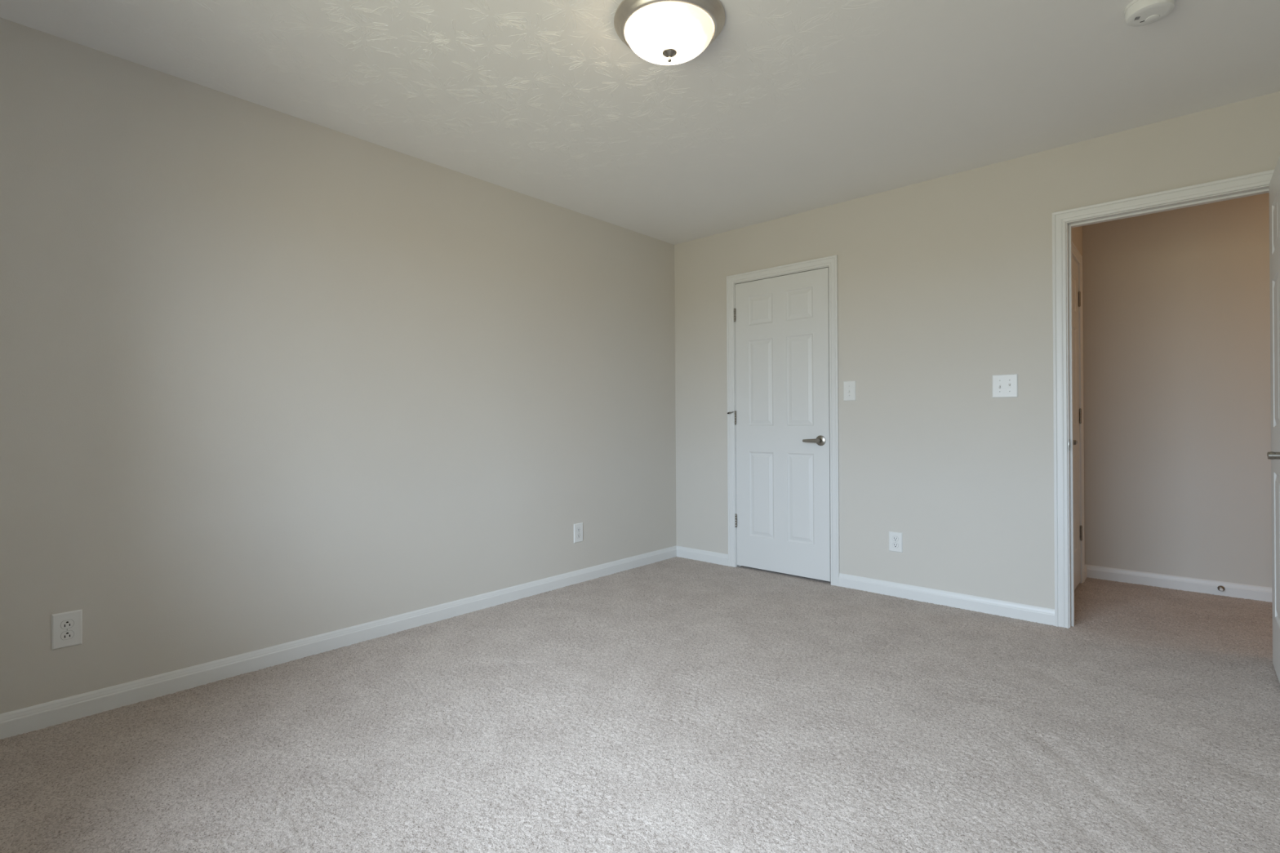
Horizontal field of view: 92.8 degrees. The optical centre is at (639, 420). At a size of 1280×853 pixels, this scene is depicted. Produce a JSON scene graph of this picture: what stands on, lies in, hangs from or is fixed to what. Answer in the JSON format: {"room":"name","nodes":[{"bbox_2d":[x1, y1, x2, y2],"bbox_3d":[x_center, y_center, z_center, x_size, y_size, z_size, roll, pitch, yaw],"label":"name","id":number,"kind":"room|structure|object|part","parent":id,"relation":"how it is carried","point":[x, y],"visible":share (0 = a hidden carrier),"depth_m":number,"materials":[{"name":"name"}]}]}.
{"room":"empty bedroom","nodes":[
{"label":"empty bedroom","id":0,"kind":"room"},
{"bbox_2d":[0,17,675,714],"bbox_3d":[-0.742,-0.141,3.725,0.115,2.460,5.710,0,0,42],"label":"wall","id":1,"kind":"structure","parent":0,"point":[268,377],"depth_m":2.67,"materials":[{"name":"beige paint"}]},
{"bbox_2d":[51,608,82,650],"bbox_3d":[-2.046,0.747,2.177,0.007,0.125,0.080,0,0,42],"label":"wall outlet","id":2,"kind":"object","parent":1,"relation":"attached to","point":[66,627],"visible":1,"depth_m":2.17,"materials":[{"name":"white plastic"}]},
{"bbox_2d":[60,630,74,639],"bbox_3d":[-2.044,0.767,2.176,0.001,0.030,0.036,0,0,42],"label":"receptacle","id":3,"kind":"object","parent":2,"relation":"attached to","point":[64,634],"depth_m":2.17,"materials":[{"name":"white plastic"}]},
{"bbox_2d":[60,619,74,629],"bbox_3d":[-2.045,0.728,2.176,0.001,0.030,0.036,0,0,42],"label":"receptacle","id":4,"kind":"object","parent":2,"relation":"attached to","point":[64,624],"depth_m":2.18,"materials":[{"name":"white plastic"}]},
{"bbox_2d":[0,545,676,739],"bbox_3d":[-1.115,1.030,3.205,0.014,0.088,4.200,0,0,42],"label":"baseboard","id":5,"kind":"structure","parent":1,"relation":"attached to","point":[42,716],"depth_m":2.66,"materials":[{"name":"white paint"}]},
{"bbox_2d":[573,522,582,542],"bbox_3d":[-0.403,0.739,4.003,0.007,0.124,0.079,0,0,42],"label":"wall outlet","id":6,"kind":"object","parent":1,"relation":"attached to","point":[578,527],"visible":1,"depth_m":4.00,"materials":[{"name":"white plastic"}]},
{"bbox_2d":[0,556,1279,852],"bbox_3d":[1.279,1.055,1.876,5.450,0.013,5.625,0,0,42],"label":"floor","id":7,"kind":"structure","parent":0,"point":[676,704],"depth_m":2.05,"materials":[{"name":"beige carpet"}]},
{"bbox_2d":[0,0,1279,244],"bbox_3d":[1.227,-1.426,1.951,5.430,0.081,5.710,0,0,42],"label":"ceiling","id":8,"kind":"structure","parent":0,"point":[794,107],"depth_m":2.47,"materials":[{"name":"white paint"}]},
{"bbox_2d":[613,0,724,65],"bbox_3d":[0.102,-1.308,2.105,0.382,0.142,0.382,0,0,42],"label":"ceiling light","id":9,"kind":"object","parent":8,"relation":"attached to","point":[660,32],"visible":1,"depth_m":2.03,"materials":[{"name":"white glass"}]},
{"bbox_2d":[1124,0,1175,26],"bbox_3d":[1.697,-1.367,2.029,0.135,0.044,0.135,0,0,42],"label":"smoke detector","id":10,"kind":"object","parent":8,"relation":"attached to","point":[1137,12],"visible":1,"depth_m":2.02,"materials":[{"name":"white plastic"}]},
{"bbox_2d":[674,91,1279,608],"bbox_3d":[2.206,-0.160,3.115,5.315,2.460,0.115,0,0,42],"label":"wall","id":11,"kind":"structure","parent":0,"point":[944,283],"depth_m":3.47,"materials":[{"name":"beige paint"}]},
{"bbox_2d":[676,546,728,565],"bbox_3d":[0.463,1.023,4.601,0.492,0.088,0.014,0,0,42],"label":"baseboard","id":12,"kind":"structure","parent":11,"relation":"attached to","point":[719,558],"depth_m":4.59,"materials":[{"name":"white paint"}]},
{"bbox_2d":[727,267,831,582],"bbox_3d":[0.931,0.029,4.172,0.755,2.026,0.091,0,0,42],"label":"door","id":13,"kind":"structure","parent":11,"relation":"in","point":[782,517],"depth_m":4.14,"materials":[{"name":"white paint"}]},
{"bbox_3d":[1.111,0.132,3.963,0.115,0.027,0.017,0,0,42],"label":"lever","id":14,"kind":"part","parent":13,"relation":"part of","materials":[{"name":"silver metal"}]},
{"bbox_3d":[1.158,0.132,3.945,0.068,0.068,0.056,0,0,42],"label":"handle","id":15,"kind":"part","parent":13,"relation":"part of","materials":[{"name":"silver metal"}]},
{"bbox_2d":[726,254,839,586],"bbox_3d":[0.994,0.004,4.206,0.837,2.110,0.148,0,0,42],"label":"door frame","id":16,"kind":"structure","parent":11,"relation":"attached to","point":[830,262],"depth_m":4.02,"materials":[{"name":"white paint"}]},
{"bbox_2d":[843,380,855,400],"bbox_3d":[1.314,-0.186,3.829,0.079,0.124,0.018,0,0,42],"label":"light switch","id":17,"kind":"object","parent":11,"relation":"attached to","point":[849,387],"visible":1,"depth_m":3.83,"materials":[{"name":"white plastic"}]},
{"bbox_2d":[888,531,902,552],"bbox_3d":[1.529,0.728,3.646,0.079,0.118,0.007,0,0,42],"label":"wall outlet","id":18,"kind":"object","parent":11,"relation":"attached to","point":[895,539],"visible":1,"depth_m":3.64,"materials":[{"name":"white plastic"}]},
{"bbox_2d":[892,542,898,547],"bbox_3d":[1.528,0.747,3.645,0.034,0.028,0.002,0,0,42],"label":"receptacle","id":19,"kind":"object","parent":18,"relation":"attached to","point":[894,544],"depth_m":3.64,"materials":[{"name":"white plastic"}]},
{"bbox_2d":[892,536,898,541],"bbox_3d":[1.527,0.708,3.645,0.036,0.030,0.003,0,0,42],"label":"receptacle","id":20,"kind":"object","parent":18,"relation":"attached to","point":[894,538],"depth_m":3.64,"materials":[{"name":"white plastic"}]},
{"bbox_2d":[839,573,1054,626],"bbox_3d":[1.694,1.014,3.494,1.144,0.088,0.014,0,0,42],"label":"baseboard","id":21,"kind":"structure","parent":11,"relation":"attached to","point":[1030,613],"depth_m":3.43,"materials":[{"name":"white paint"}]},
{"bbox_2d":[991,373,1017,397],"bbox_3d":[1.949,-0.184,3.257,0.120,0.124,0.018,0,0,42],"label":"light switch","id":22,"kind":"object","parent":11,"relation":"attached to","point":[1002,385],"visible":1,"depth_m":3.26,"materials":[{"name":"white plastic"}]},
{"bbox_2d":[1052,168,1274,628],"bbox_3d":[2.481,-0.007,2.869,0.874,2.110,0.148,0,0,42],"label":"door frame","id":23,"kind":"structure","parent":11,"relation":"attached to","point":[1255,184],"depth_m":3.08,"materials":[{"name":"white paint"}]},
{"bbox_2d":[1266,155,1279,683],"bbox_3d":[2.450,0.017,2.307,0.147,2.032,0.753,0,0,42],"label":"door","id":24,"kind":"structure","parent":11,"relation":"in","point":[1274,184],"depth_m":2.46,"materials":[{"name":"white paint"}]},
{"bbox_3d":[2.225,0.122,2.150,0.017,0.027,0.115,0,0,42],"label":"lever","id":25,"kind":"part","parent":24,"relation":"part of","materials":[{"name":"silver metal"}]},
{"bbox_3d":[2.207,0.122,2.103,0.056,0.068,0.068,0,0,42],"label":"handle","id":26,"kind":"part","parent":24,"relation":"part of","materials":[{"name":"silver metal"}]},
{"bbox_2d":[1071,226,1084,543],"bbox_3d":[2.534,-0.161,3.682,0.115,2.460,1.165,0,0,42],"label":"wall","id":27,"kind":"structure","parent":0,"point":[1077,232],"depth_m":3.94,"materials":[{"name":"beige paint"}]},
{"bbox_2d":[1071,257,1082,590],"bbox_3d":[2.591,0.018,3.643,0.091,2.032,0.718,0,0,42],"label":"door","id":28,"kind":"structure","parent":27,"relation":"in","point":[1076,294],"depth_m":3.83,"materials":[{"name":"white paint"}]},
{"bbox_2d":[1071,241,1084,583],"bbox_3d":[2.538,-0.006,3.685,0.148,2.110,0.840,0,0,42],"label":"door frame","id":29,"kind":"structure","parent":27,"relation":"attached to","point":[1076,255],"depth_m":3.92,"materials":[{"name":"white paint"}]},
{"bbox_2d":[1084,564,1087,579],"bbox_3d":[2.926,1.007,4.011,0.014,0.088,0.157,0,0,42],"label":"baseboard","id":30,"kind":"structure","parent":27,"relation":"attached to","point":[1086,570],"depth_m":4.02,"materials":[{"name":"white paint"}]},
{"bbox_2d":[1082,192,1271,587],"bbox_3d":[3.105,-0.164,4.029,5.200,2.460,0.115,0,0,42],"label":"wall","id":31,"kind":"structure","parent":0,"point":[1176,303],"depth_m":3.75,"materials":[{"name":"beige paint"}]},
{"bbox_2d":[1085,564,1271,602],"bbox_3d":[3.985,0.999,3.155,2.735,0.088,0.014,0,0,42],"label":"baseboard","id":32,"kind":"structure","parent":31,"relation":"attached to","point":[1162,580],"depth_m":3.74,"materials":[{"name":"white paint"}]},
{"bbox_2d":[1217,585,1225,591],"bbox_3d":[3.440,0.999,3.607,0.033,0.033,0.044,0,0,42],"label":"spring door stop","id":33,"kind":"object","parent":31,"relation":"attached to","point":[1220,588],"visible":1,"depth_m":3.61,"materials":[{"name":"silver metal"}]}
]}

